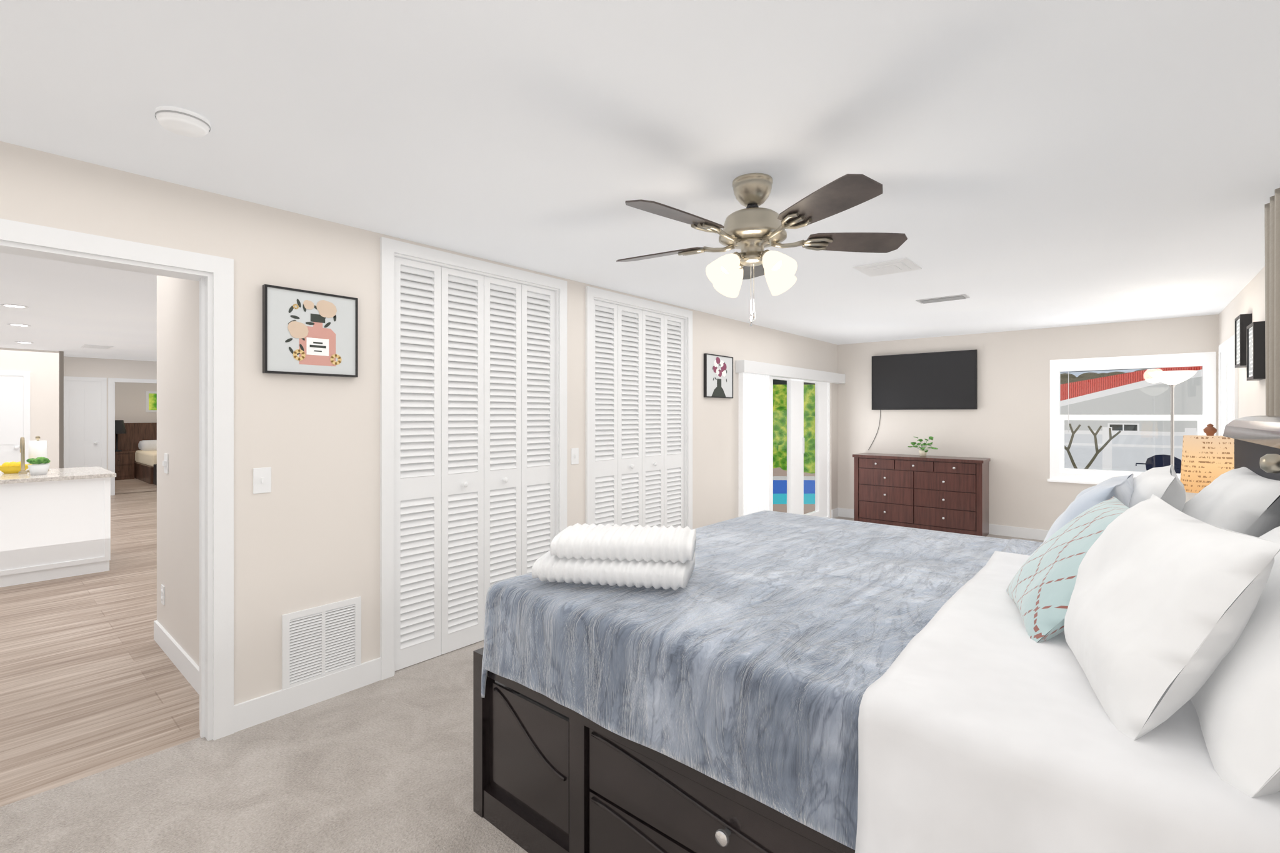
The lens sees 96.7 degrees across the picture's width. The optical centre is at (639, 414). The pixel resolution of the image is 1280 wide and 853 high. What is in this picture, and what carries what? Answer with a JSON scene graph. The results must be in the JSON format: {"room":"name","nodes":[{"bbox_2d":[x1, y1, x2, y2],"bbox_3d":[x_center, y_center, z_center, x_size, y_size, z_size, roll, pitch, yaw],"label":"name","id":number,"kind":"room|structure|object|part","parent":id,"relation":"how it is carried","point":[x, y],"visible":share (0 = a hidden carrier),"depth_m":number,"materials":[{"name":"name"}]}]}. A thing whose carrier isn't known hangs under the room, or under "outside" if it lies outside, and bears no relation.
{"room":"bedroom","nodes":[
{"label":"bedroom","id":0,"kind":"room"},
{"bbox_2d":[0,347,63,468],"bbox_3d":[-10.712,0.230,7.099,0.120,2.440,4.950,0,0,40],"label":"wall","id":1,"kind":"structure","parent":0,"point":[43,365],"depth_m":8.79,"materials":[{"name":"paint"}]},
{"bbox_2d":[0,370,29,471],"bbox_3d":[-9.626,0.400,8.224,0.078,2.100,1.110,0,0,40],"label":"door","id":2,"kind":"structure","parent":1,"relation":"in","point":[14,385],"depth_m":8.54,"materials":[{"name":"white wood"}]},
{"bbox_2d":[59,351,63,468],"bbox_3d":[-9.499,0.230,9.284,1.100,2.440,0.050,0,0,40],"label":"wall","id":3,"kind":"structure","parent":0,"point":[60,440],"depth_m":8.92,"materials":[{"name":"paint"}]},
{"bbox_2d":[0,478,199,806],"bbox_3d":[-7.663,1.475,7.166,14.640,0.050,9.000,0,0,40],"label":"floor","id":4,"kind":"structure","parent":0,"point":[87,689],"depth_m":3.18,"materials":[{"name":"brown wood"}]},
{"bbox_2d":[0,436,116,587],"bbox_3d":[-6.410,0.829,4.255,1.080,1.241,3.565,0,0,40],"label":"kitchen island","id":5,"kind":"object","parent":4,"relation":"on","point":[55,524],"visible":1,"depth_m":5.01,"materials":[{"name":"white wood"}]},
{"bbox_2d":[0,466,116,484],"bbox_3d":[-6.391,0.562,4.278,1.080,0.035,3.505,0,0,40],"label":"island countertop","id":6,"kind":"structure","parent":5,"relation":"on","point":[97,472],"depth_m":5.13,"materials":[{"name":"stone"}]},
{"bbox_2d":[0,461,31,473],"bbox_3d":[-5.814,0.492,5.281,0.240,0.104,0.236,0,0,40],"label":"fruit bowl","id":7,"kind":"object","parent":6,"relation":"on","point":[11,467],"visible":0.89,"depth_m":5.22,"materials":[{"name":"yellow food"}]},
{"bbox_2d":[20,436,24,471],"bbox_3d":[-5.686,0.377,5.238,0.175,0.336,0.026,0,0,40],"label":"faucet","id":8,"kind":"object","parent":6,"relation":"on","point":[22,439],"depth_m":5.18,"materials":[{"name":"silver metal"}]},
{"bbox_2d":[18,470,27,474],"bbox_3d":[-5.629,0.530,5.189,0.056,0.030,0.055,0,0,40],"label":"faucet","id":9,"kind":"object","parent":6,"relation":"on","point":[22,472],"depth_m":5.17,"materials":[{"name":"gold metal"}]},
{"bbox_2d":[26,436,49,471],"bbox_3d":[-5.787,0.377,5.467,0.150,0.335,0.150,0,0,40],"label":"paper towel","id":10,"kind":"object","parent":6,"relation":"on","point":[37,449],"visible":0.57,"depth_m":5.43,"materials":[{"name":"white paper"}]},
{"bbox_2d":[26,456,50,475],"bbox_3d":[-5.417,0.463,5.125,0.140,0.162,0.147,0,0,-28],"label":"plant","id":11,"kind":"object","parent":6,"relation":"on","point":[37,469],"visible":1,"depth_m":5.09,"materials":[{"name":"green plant"}]},
{"bbox_3d":[-5.419,0.499,5.128,0.140,0.090,0.140,0,0,40],"label":"pot","id":12,"kind":"part","parent":11,"relation":"part of","materials":[{"name":"white ceramic"}]},
{"bbox_2d":[115,450,135,479],"bbox_3d":[-11.685,1.140,12.703,0.540,0.620,0.570,0,0,40],"label":"stand","id":13,"kind":"object","parent":4,"relation":"on","point":[124,460],"visible":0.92,"depth_m":12.63,"materials":[{"name":"brown wood"}]},
{"bbox_2d":[115,420,126,451],"bbox_3d":[-11.690,0.479,12.713,0.320,0.700,0.320,0,0,40],"label":"lamp","id":14,"kind":"object","parent":13,"relation":"on","point":[120,428],"visible":0.77,"depth_m":12.67,"materials":[{"name":"black plastic"}]},
{"bbox_3d":[-11.690,0.279,12.713,0.320,0.300,0.320,0,0,40],"label":"lampshade","id":15,"kind":"part","parent":14,"relation":"part of","materials":[{"name":"black fabric"}]},
{"bbox_2d":[115,422,156,484],"bbox_3d":[-10.567,0.825,12.684,2.830,1.250,3.050,0,0,40],"label":"bed","id":16,"kind":"object","parent":4,"relation":"on","point":[141,438],"visible":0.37,"depth_m":12.98,"materials":[{"name":"brown wood"}]},
{"bbox_3d":[-11.546,0.825,13.516,0.260,1.250,3.050,0,0,40],"label":"headboard","id":17,"kind":"part","parent":16,"relation":"part of","materials":[{"name":"brown wood"}]},
{"bbox_3d":[-10.329,0.965,13.171,1.900,0.270,1.800,0,0,40],"label":"mattress","id":18,"kind":"part","parent":16,"relation":"part of","materials":[{"name":"beige fabric"}]},
{"bbox_2d":[138,440,156,450],"bbox_3d":[-10.882,0.715,13.641,0.450,0.230,1.700,0,0,40],"label":"pillow","id":19,"kind":"object","parent":16,"relation":"on","point":[145,445],"depth_m":12.97,"materials":[{"name":"white fabric"}]},
{"bbox_2d":[63,356,156,469],"bbox_3d":[-9.478,0.230,10.250,0.120,2.440,1.450,0,0,40],"label":"wall","id":20,"kind":"structure","parent":0,"point":[73,366],"depth_m":10.14,"materials":[{"name":"paint"}]},
{"bbox_2d":[63,376,106,469],"bbox_3d":[-9.678,0.400,9.862,0.078,2.100,0.640,0,0,40],"label":"door","id":21,"kind":"structure","parent":20,"relation":"in","point":[85,398],"depth_m":9.91,"materials":[{"name":"white wood"}]},
{"bbox_2d":[108,378,156,495],"bbox_3d":[-9.241,0.400,10.514,0.140,2.100,0.880,0,0,40],"label":"trim","id":22,"kind":"structure","parent":20,"relation":"attached to","point":[111,381],"depth_m":10.18,"materials":[{"name":"white wood"}]},
{"bbox_2d":[115,382,156,423],"bbox_3d":[-11.909,0.230,13.398,0.100,2.440,4.000,0,0,40],"label":"wall","id":23,"kind":"structure","parent":0,"point":[130,398],"depth_m":13.34,"materials":[{"name":"paint"}]},
{"bbox_2d":[145,391,156,412],"bbox_3d":[-11.334,-0.300,13.992,0.004,0.400,1.150,0,0,40],"label":"window","id":24,"kind":"structure","parent":23,"relation":"in","point":[152,397],"depth_m":13.61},
{"bbox_2d":[156,275,199,666],"bbox_3d":[-2.497,0.230,3.224,1.540,2.440,0.120,0,0,40],"label":"wall","id":25,"kind":"structure","parent":0,"point":[177,299],"depth_m":3.31,"materials":[{"name":"paint"}]},
{"bbox_2d":[161,584,164,604],"bbox_3d":[-2.970,1.123,3.539,0.070,0.115,0.010,0,0,40],"label":"outlet","id":26,"kind":"object","parent":25,"relation":"attached to","point":[162,587],"visible":1,"depth_m":3.52,"materials":[{"name":"white plastic"}]},
{"bbox_2d":[162,453,168,473],"bbox_3d":[-2.900,0.300,3.475,0.080,0.120,0.018,0,0,40],"label":"switch","id":27,"kind":"object","parent":25,"relation":"attached to","point":[165,462],"visible":1,"depth_m":3.46,"materials":[{"name":"white plastic"}]},
{"bbox_2d":[153,620,199,694],"bbox_3d":[-2.548,1.390,3.179,1.520,0.120,0.015,0,0,40],"label":"baseboard","id":28,"kind":"structure","parent":25,"relation":"attached to","point":[182,661],"depth_m":3.24,"materials":[{"name":"white wood"}]},
{"bbox_2d":[0,141,837,704],"bbox_3d":[0.172,0.230,5.083,0.120,2.440,8.270,0,0,40],"label":"wall","id":29,"kind":"structure","parent":0,"point":[312,540],"depth_m":2.81,"materials":[{"name":"paint"}]},
{"bbox_2d":[0,218,233,741],"bbox_3d":[-2.206,0.372,2.284,0.160,2.155,0.925,0,0,40],"label":"door frame","id":30,"kind":"structure","parent":29,"relation":"attached to","point":[223,274],"depth_m":2.53,"materials":[{"name":"white wood"}]},
{"bbox_2d":[200,277,204,738],"bbox_3d":[-1.971,0.419,2.561,0.030,2.062,0.012,0,0,40],"label":"door frame","id":31,"kind":"object","parent":29,"relation":"attached to","point":[202,280],"visible":1,"depth_m":2.55,"materials":[{"name":"white wood"}]},
{"bbox_2d":[253,467,271,493],"bbox_3d":[-1.779,0.312,2.682,0.016,0.120,0.074,0,0,40],"label":"switch","id":32,"kind":"object","parent":29,"relation":"attached to","point":[262,477],"visible":1,"depth_m":2.68,"materials":[{"name":"white plastic"}]},
{"bbox_2d":[233,657,381,733],"bbox_3d":[-1.636,1.390,2.851,0.015,0.120,0.677,0,0,40],"label":"baseboard","id":33,"kind":"structure","parent":29,"relation":"attached to","point":[252,712],"depth_m":2.81,"materials":[{"name":"white wood"}]},
{"bbox_2d":[262,284,358,377],"bbox_3d":[-1.633,-0.403,2.838,0.035,0.415,0.425,0,0,40],"label":"picture","id":34,"kind":"object","parent":29,"relation":"attached to","point":[305,332],"visible":1,"depth_m":2.81,"materials":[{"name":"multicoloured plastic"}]},
{"bbox_2d":[281,596,361,689],"bbox_3d":[-1.607,1.157,2.887,0.012,0.375,0.370,0,0,40],"label":"air vent","id":35,"kind":"object","parent":29,"relation":"in","point":[319,642],"visible":1,"depth_m":2.88,"materials":[{"name":"white metal"}]},
{"bbox_2d":[380,236,393,679],"bbox_3d":[-1.393,0.241,3.133,0.020,2.418,0.068,0,0,40],"label":"trim","id":36,"kind":"structure","parent":29,"relation":"attached to","point":[386,244],"depth_m":3.12,"materials":[{"name":"white wood"}]},
{"bbox_2d":[395,256,554,671],"bbox_3d":[-0.998,0.279,3.643,0.065,2.330,1.192,0,0,40],"label":"closet doors","id":37,"kind":"structure","parent":29,"relation":"in","point":[475,354],"depth_m":3.54,"materials":[{"name":"white wood"}]},
{"bbox_2d":[393,253,558,674],"bbox_3d":[-1.028,0.275,3.668,0.124,2.350,1.220,0,0,40],"label":"door frame","id":38,"kind":"structure","parent":29,"relation":"attached to","point":[557,292],"depth_m":3.91,"materials":[{"name":"white wood"}]},
{"bbox_2d":[393,240,559,289],"bbox_3d":[-0.976,-0.934,3.624,0.020,0.068,1.220,0,0,40],"label":"trim","id":39,"kind":"structure","parent":29,"relation":"attached to","point":[400,247],"depth_m":3.53,"materials":[{"name":"white wood"}]},
{"bbox_2d":[558,279,566,533],"bbox_3d":[-0.559,0.241,4.115,0.020,2.418,0.068,0,0,40],"label":"trim","id":40,"kind":"structure","parent":29,"relation":"attached to","point":[562,291],"depth_m":4.10,"materials":[{"name":"white wood"}]},
{"bbox_2d":[571,448,578,464],"bbox_3d":[-0.479,0.310,4.212,0.016,0.120,0.074,0,0,40],"label":"switch","id":41,"kind":"object","parent":29,"relation":"attached to","point":[574,451],"visible":1,"depth_m":4.21,"materials":[{"name":"white plastic"}]},
{"bbox_2d":[585,286,593,524],"bbox_3d":[-0.383,0.241,4.322,0.020,2.418,0.068,0,0,40],"label":"trim","id":42,"kind":"structure","parent":29,"relation":"attached to","point":[589,290],"depth_m":4.31,"materials":[{"name":"white wood"}]},
{"bbox_2d":[593,300,683,528],"bbox_3d":[0.018,0.279,4.840,0.065,2.330,1.212,0,0,40],"label":"closet doors","id":43,"kind":"structure","parent":29,"relation":"in","point":[639,354],"depth_m":4.80,"materials":[{"name":"white wood"}]},
{"bbox_2d":[593,296,686,528],"bbox_3d":[-0.007,0.275,4.869,0.124,2.350,1.228,0,0,40],"label":"door frame","id":44,"kind":"structure","parent":29,"relation":"attached to","point":[685,320],"depth_m":5.29,"materials":[{"name":"white wood"}]},
{"bbox_2d":[593,287,688,317],"bbox_3d":[0.041,-0.934,4.820,0.020,0.068,1.240,0,0,40],"label":"trim","id":45,"kind":"structure","parent":29,"relation":"attached to","point":[598,293],"depth_m":4.75,"materials":[{"name":"white wood"}]},
{"bbox_2d":[686,310,692,529],"bbox_3d":[0.464,0.241,5.319,0.020,2.418,0.068,0,0,40],"label":"trim","id":46,"kind":"structure","parent":29,"relation":"attached to","point":[689,319],"depth_m":5.30,"materials":[{"name":"white wood"}]},
{"bbox_2d":[703,353,733,398],"bbox_3d":[0.790,-0.378,5.693,0.030,0.425,0.500,0,0,40],"label":"floral picture","id":47,"kind":"object","parent":29,"relation":"attached to","point":[718,369],"visible":1,"depth_m":5.67,"materials":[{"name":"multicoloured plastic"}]},
{"bbox_2d":[735,360,844,516],"bbox_3d":[1.949,0.435,6.997,0.110,2.000,2.808,0,0,40],"label":"vertical blind","id":48,"kind":"object","parent":29,"relation":"attached to","point":[754,376],"visible":0.78,"depth_m":6.14,"materials":[{"name":"white plastic"}]},
{"bbox_2d":[769,376,829,518],"bbox_3d":[1.993,0.450,7.242,0.100,2.000,1.920,0,0,40],"label":"slider","id":49,"kind":"object","parent":29,"relation":"attached to","point":[795,387],"visible":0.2,"depth_m":7.26,"materials":[{"name":"white"}]},
{"bbox_2d":[831,507,838,518],"bbox_3d":[2.748,1.390,8.011,0.015,0.120,0.230,0,0,40],"label":"baseboard","id":50,"kind":"structure","parent":29,"relation":"attached to","point":[834,512],"depth_m":7.98,"materials":[{"name":"white wood"}]},
{"bbox_2d":[0,516,1043,852],"bbox_3d":[1.142,1.475,3.229,3.880,0.050,9.600,0,0,40],"label":"floor","id":51,"kind":"structure","parent":0,"point":[385,765],"depth_m":2.21,"materials":[{"name":"beige carpet"}]},
{"bbox_2d":[473,415,1279,852],"bbox_3d":[0.932,0.728,2.093,2.330,1.445,2.282,0,0,40],"label":"bed","id":52,"kind":"object","parent":51,"relation":"on","point":[763,681],"visible":1,"depth_m":1.37,"materials":[{"name":"fabric"}]},
{"bbox_3d":[0.877,1.157,2.168,2.150,0.585,2.060,0,0,40],"label":"frame","id":53,"kind":"part","parent":52,"relation":"part of","materials":[{"name":"brown wood"}]},
{"bbox_2d":[481,510,1011,849],"bbox_3d":[0.622,0.798,2.362,1.392,0.427,2.092,0,0,40],"label":"blanket","id":54,"kind":"object","parent":52,"relation":"on","point":[759,696],"depth_m":1.58,"materials":[{"name":"fabric"}]},
{"bbox_2d":[1001,538,1043,555],"bbox_3d":[1.911,0.738,2.318,0.711,0.305,0.489,0,0,40],"label":"blanket","id":55,"kind":"object","parent":52,"relation":"on","point":[1013,547],"depth_m":2.52,"materials":[{"name":"fabric"}]},
{"bbox_2d":[1043,473,1133,542],"bbox_3d":[1.594,0.405,2.031,0.264,0.364,0.576,0,0,40],"label":"pillow","id":56,"kind":"object","parent":52,"relation":"on","point":[1121,487],"depth_m":1.89,"materials":[{"name":"fabric"}]},
{"bbox_2d":[1128,464,1185,511],"bbox_3d":[1.834,0.394,2.090,0.253,0.396,0.706,0,0,40],"label":"pillow","id":57,"kind":"object","parent":52,"relation":"on","point":[1163,482],"depth_m":1.88,"materials":[{"name":"white fabric"}]},
{"bbox_2d":[1063,494,1279,740],"bbox_3d":[1.097,0.405,1.247,0.335,0.393,0.688,0,0,40],"label":"pillow","id":58,"kind":"object","parent":52,"relation":"on","point":[1171,617],"depth_m":1.03,"materials":[{"name":"white fabric"}]},
{"bbox_2d":[1181,466,1279,537],"bbox_3d":[1.936,0.395,1.925,0.286,0.418,0.780,0,0,40],"label":"pillow","id":59,"kind":"object","parent":52,"relation":"on","point":[1243,500],"depth_m":1.68,"materials":[{"name":"white fabric"}]},
{"bbox_2d":[1190,526,1279,798],"bbox_3d":[1.213,0.405,1.069,0.299,0.407,0.748,0,0,40],"label":"pillow","id":60,"kind":"object","parent":52,"relation":"on","point":[1235,576],"depth_m":0.95,"materials":[{"name":"white fabric"}]},
{"bbox_3d":[1.754,0.048,1.423,0.208,0.085,2.240,0,0,40],"label":"headboard crown","id":61,"kind":"part","parent":52,"relation":"part of","materials":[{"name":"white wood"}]},
{"bbox_3d":[1.758,0.770,1.419,0.158,1.360,2.180,0,0,40],"label":"headboard","id":62,"kind":"part","parent":52,"relation":"part of","materials":[{"name":"black"}]},
{"bbox_3d":[1.500,0.115,1.311,0.098,0.046,0.046,0,0,40],"label":"headboard knob","id":63,"kind":"part","parent":52,"relation":"part of","materials":[{"name":"silver metal"}]},
{"bbox_2d":[852,452,990,536],"bbox_3d":[3.514,0.990,7.187,1.500,0.920,0.465,0,0,40],"label":"dresser","id":64,"kind":"object","parent":51,"relation":"on","point":[944,494],"visible":1,"depth_m":6.97,"materials":[{"name":"brown wood"}]},
{"bbox_2d":[908,436,938,456],"bbox_3d":[3.556,0.401,7.160,0.208,0.254,0.325,0,0,-38],"label":"plant","id":65,"kind":"object","parent":64,"relation":"on","point":[922,452],"visible":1,"depth_m":7.13,"materials":[{"name":"green plant"}]},
{"bbox_3d":[3.561,0.490,7.157,0.096,0.075,0.094,0,0,40],"label":"pot","id":66,"kind":"part","parent":65,"relation":"part of","materials":[{"name":"beige ceramic"}]},
{"bbox_2d":[1148,370,1197,468],"bbox_3d":[4.275,0.553,4.569,0.290,1.790,0.290,0,0,40],"label":"floor lamp","id":67,"kind":"object","parent":51,"relation":"on","point":[1172,378],"visible":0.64,"depth_m":4.55,"materials":[{"name":"silver metal"}]},
{"bbox_3d":[4.275,-0.289,4.569,0.290,0.105,0.290,0,0,40],"label":"lampshade","id":68,"kind":"part","parent":67,"relation":"part of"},
{"bbox_3d":[2.718,1.130,2.782,0.430,0.640,0.590,0,0,40],"label":"nightstand","id":69,"kind":"object","parent":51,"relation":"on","visible":0},
{"bbox_2d":[1180,423,1234,493],"bbox_3d":[2.756,0.426,2.750,0.210,0.764,0.210,0,0,40],"label":"table lamp","id":70,"kind":"object","parent":69,"relation":"on","point":[1205,458],"visible":0.49,"depth_m":2.70,"materials":[{"name":"beige paper"}]},
{"bbox_2d":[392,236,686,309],"bbox_3d":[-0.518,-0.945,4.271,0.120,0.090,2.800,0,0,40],"label":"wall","id":71,"kind":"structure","parent":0,"point":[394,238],"depth_m":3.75,"materials":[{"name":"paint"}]},
{"bbox_2d":[0,0,1279,361],"bbox_3d":[-3.681,-1.040,5.830,14.840,0.100,12.120,0,0,40],"label":"ceiling","id":72,"kind":"structure","parent":0,"point":[1044,164],"depth_m":2.02,"materials":[{"name":"paint"}]},
{"bbox_2d":[0,303,28,308],"bbox_3d":[-5.700,-0.986,5.184,0.180,0.007,0.180,0,0,40],"label":"recessed light","id":73,"kind":"object","parent":72,"relation":"in","point":[5,305],"visible":1,"depth_m":5.17,"materials":[{"name":"white"}]},
{"bbox_2d":[7,323,31,326],"bbox_3d":[-6.861,-0.986,6.288,0.180,0.007,0.180,0,0,40],"label":"recessed light","id":74,"kind":"object","parent":72,"relation":"in","point":[10,324],"visible":1,"depth_m":6.29,"materials":[{"name":"white"}]},
{"bbox_2d":[15,341,33,343],"bbox_3d":[-8.453,-0.986,7.811,0.180,0.007,0.180,0,0,40],"label":"recessed light","id":75,"kind":"object","parent":72,"relation":"in","point":[18,342],"visible":1,"depth_m":7.81,"materials":[{"name":"white"}]},
{"bbox_2d":[80,344,113,349],"bbox_3d":[-7.949,-0.982,8.328,0.500,0.016,0.300,0,0,40],"label":"ceiling vent","id":76,"kind":"object","parent":72,"relation":"in","point":[85,345],"visible":1,"depth_m":8.28,"materials":[{"name":"white metal"}]},
{"bbox_2d":[155,106,210,137],"bbox_3d":[-1.524,-0.970,1.898,0.145,0.040,0.145,0,0,40],"label":"smoke detector","id":77,"kind":"object","parent":72,"relation":"attached to","point":[178,120],"visible":1,"depth_m":1.86,"materials":[{"name":"white plastic"}]},
{"bbox_2d":[616,173,907,326],"bbox_3d":[0.441,-0.683,2.411,1.276,0.614,1.274,0,0,40],"label":"fan","id":78,"kind":"object","parent":72,"relation":"hanging from","point":[753,229],"visible":1,"depth_m":2.33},
{"bbox_3d":[0.477,-0.796,2.416,0.284,0.132,0.284,0,0,40],"label":"motor","id":79,"kind":"part","parent":78,"relation":"part of","materials":[{"name":"silver metal"}]},
{"bbox_2d":[853,257,921,276],"bbox_3d":[1.668,-0.982,3.832,0.340,0.016,0.340,0,0,40],"label":"ceiling vent","id":80,"kind":"object","parent":72,"relation":"in","point":[902,265],"visible":1,"depth_m":3.80,"materials":[{"name":"white metal"}]},
{"bbox_2d":[915,294,969,303],"bbox_3d":[2.591,-0.982,4.872,0.380,0.014,0.170,0,0,40],"label":"ceiling vent","id":81,"kind":"object","parent":72,"relation":"in","point":[962,296],"visible":1,"depth_m":4.84,"materials":[{"name":"grey metal"}]},
{"bbox_2d":[1264,187,1279,415],"bbox_3d":[2.032,0.215,1.554,0.101,2.410,3.200,0,0,40],"label":"curtain","id":82,"kind":"object","parent":72,"relation":"hanging from","point":[1272,210],"visible":0.39,"depth_m":2.54,"materials":[{"name":"white fabric"}]},
{"bbox_2d":[802,437,804,453],"bbox_3d":[2.094,0.400,7.291,0.020,0.200,0.025,0,0,40],"label":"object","id":83,"kind":"object","parent":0,"point":[803,438],"depth_m":7.28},
{"bbox_2d":[837,314,1218,530],"bbox_3d":[4.357,0.230,6.874,3.940,2.440,0.120,0,0,40],"label":"wall","id":84,"kind":"structure","parent":0,"point":[1009,426],"depth_m":6.78,"materials":[{"name":"paint"}]},
{"bbox_2d":[868,349,977,449],"bbox_3d":[3.622,-0.149,7.378,1.312,1.281,0.056,0,0,40],"label":"tv","id":85,"kind":"object","parent":84,"relation":"attached to","point":[947,380],"visible":1,"depth_m":7.30,"materials":[{"name":"black plastic"}]},
{"bbox_3d":[3.199,0.206,7.766,0.165,0.571,0.006,0,0,40],"label":"cord","id":86,"kind":"part","parent":85,"relation":"part of","materials":[{"name":"black plastic"}]},
{"bbox_2d":[838,508,1048,540],"bbox_3d":[4.274,1.390,6.857,3.805,0.120,0.015,0,0,40],"label":"baseboard","id":87,"kind":"structure","parent":84,"relation":"attached to","point":[1010,531],"depth_m":6.74,"materials":[{"name":"white wood"}]},
{"bbox_2d":[1047,478,1101,484],"bbox_3d":[5.191,0.752,6.071,1.370,0.025,0.065,0,0,40],"label":"sill","id":88,"kind":"structure","parent":84,"relation":"attached to","point":[1049,480],"depth_m":6.33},
{"bbox_2d":[1050,351,1216,482],"bbox_3d":[5.220,0.060,6.098,1.340,1.360,0.107,0,0,40],"label":"window","id":89,"kind":"structure","parent":84,"relation":"in","point":[1207,360],"depth_m":6.16,"materials":[{"name":"white wood"}]},
{"bbox_3d":[4.819,-0.142,6.398,0.004,0.685,0.005,0,0,40],"label":"cord","id":90,"kind":"part","parent":89,"relation":"part of","materials":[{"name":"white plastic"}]},
{"bbox_2d":[1218,266,1265,418],"bbox_3d":[2.627,0.230,1.888,0.120,2.440,9.720,0,0,40],"label":"wall","id":91,"kind":"structure","parent":0,"point":[1250,299],"depth_m":4.32,"materials":[{"name":"paint"}]},
{"bbox_2d":[1218,345,1221,435],"bbox_3d":[5.562,0.395,5.450,0.020,2.110,0.070,0,0,40],"label":"trim","id":92,"kind":"structure","parent":91,"relation":"attached to","point":[1219,353],"depth_m":5.43,"materials":[{"name":"white wood"}]},
{"bbox_2d":[1219,335,1233,352],"bbox_3d":[5.248,-0.625,5.081,0.020,0.070,0.900,0,0,40],"label":"trim","id":93,"kind":"structure","parent":91,"relation":"attached to","point":[1229,342],"depth_m":5.06,"materials":[{"name":"white wood"}]},
{"bbox_2d":[1221,345,1233,435],"bbox_3d":[5.250,0.425,5.079,0.014,2.030,0.900,0,0,40],"label":"window","id":94,"kind":"structure","parent":91,"relation":"attached to","point":[1227,355],"depth_m":5.11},
{"bbox_2d":[1233,334,1238,419],"bbox_3d":[4.934,0.395,4.711,0.020,2.110,0.070,0,0,40],"label":"trim","id":95,"kind":"structure","parent":91,"relation":"attached to","point":[1235,370],"depth_m":4.69,"materials":[{"name":"white wood"}]},
{"bbox_2d":[1235,313,1251,368],"bbox_3d":[4.552,-0.550,4.294,0.060,0.380,0.270,0,0,40],"label":"picture","id":96,"kind":"object","parent":91,"relation":"attached to","point":[1242,321],"visible":0.89,"depth_m":4.21,"materials":[{"name":"black plastic"}]},
{"bbox_2d":[1246,321,1265,380],"bbox_3d":[4.190,-0.425,3.867,0.060,0.380,0.270,0,0,40],"label":"picture","id":97,"kind":"object","parent":91,"relation":"attached to","point":[1255,330],"visible":0.84,"depth_m":3.78,"materials":[{"name":"black plastic"}]},
{"label":"outside","id":98,"kind":"structure","parent":0,"visible":0},
{"bbox_2d":[1060,368,1201,376],"bbox_3d":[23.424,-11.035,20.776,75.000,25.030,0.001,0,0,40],"label":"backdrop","id":99,"kind":"structure","parent":98,"point":[1077,374],"depth_m":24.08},
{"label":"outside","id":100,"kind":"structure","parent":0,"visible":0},
{"bbox_2d":[1060,367,1161,372],"bbox_3d":[13.635,-1.325,14.659,12.000,0.366,0.016,0,0,40],"label":"sky","id":101,"kind":"structure","parent":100,"point":[1159,367],"depth_m":15.45,"materials":[{"name":"grey"}]},
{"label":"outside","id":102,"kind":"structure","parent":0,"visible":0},
{"bbox_3d":[14.829,1.505,13.068,12.120,0.050,22.880,0,0,40],"label":"lawn","id":103,"kind":"structure","parent":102,"visible":0},
{"bbox_2d":[1064,423,1121,469],"bbox_3d":[6.137,0.804,7.907,0.844,1.353,0.052,0,0,40],"label":"tree","id":104,"kind":"object","parent":103,"relation":"on","point":[1097,451],"visible":0.7,"depth_m":7.82,"materials":[{"name":"brown plant"}]},
{"bbox_2d":[1064,426,1196,473],"bbox_3d":[8.084,0.845,8.898,6.000,1.270,0.150,0,0,40],"label":"fence","id":105,"kind":"object","parent":103,"relation":"on","point":[1127,449],"visible":0.27,"depth_m":9.16,"materials":[{"name":"white"}]},
{"bbox_2d":[1060,376,1202,431],"bbox_3d":[9.826,0.145,11.334,6.500,2.670,0.001,0,0,40],"label":"house","id":106,"kind":"structure","parent":103,"relation":"on","point":[1155,399],"depth_m":11.19,"materials":[{"name":"white paint"}]},
{"bbox_2d":[1107,423,1139,431],"bbox_3d":[9.663,0.265,11.374,0.480,0.170,0.050,0,0,40],"label":"window","id":107,"kind":"structure","parent":106,"relation":"attached to","point":[1108,424],"depth_m":11.35,"materials":[{"name":"white"}]},
{"bbox_3d":[9.654,0.265,11.363,0.420,0.120,0.020,0,0,40],"label":"house window glass","id":108,"kind":"part","parent":107,"relation":"part of","materials":[{"name":"grey glass"}]},
{"bbox_2d":[1060,366,1202,401],"bbox_3d":[9.800,-0.500,11.304,6.500,1.640,0.001,0,0,40],"label":"house roof","id":109,"kind":"structure","parent":106,"relation":"attached to","point":[1077,389],"depth_m":11.56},
{"bbox_2d":[1060,369,1202,406],"bbox_3d":[9.813,-0.435,11.319,6.500,1.730,0.001,0,0,40],"label":"fascia","id":110,"kind":"object","parent":109,"relation":"attached to","point":[1151,382],"depth_m":11.48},
{"bbox_2d":[1135,454,1181,473],"bbox_3d":[6.755,1.001,7.382,0.400,0.962,0.400,0,0,-5],"label":"outdoor grill","id":111,"kind":"object","parent":103,"relation":"on","point":[1162,460],"visible":0.5,"depth_m":7.27,"materials":[{"name":"metal"}]},
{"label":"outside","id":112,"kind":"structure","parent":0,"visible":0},
{"bbox_2d":[773,467,814,514],"bbox_3d":[5.550,1.505,17.591,7.880,0.050,28.000,0,0,40],"label":"ground","id":113,"kind":"structure","parent":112,"point":[778,471],"depth_m":9.26,"materials":[{"name":"beige concrete"}]},
{"bbox_2d":[773,379,814,504],"bbox_3d":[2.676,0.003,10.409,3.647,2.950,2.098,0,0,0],"label":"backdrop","id":114,"kind":"object","parent":113,"relation":"on","point":[779,386],"visible":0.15,"depth_m":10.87,"materials":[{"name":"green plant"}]}
]}

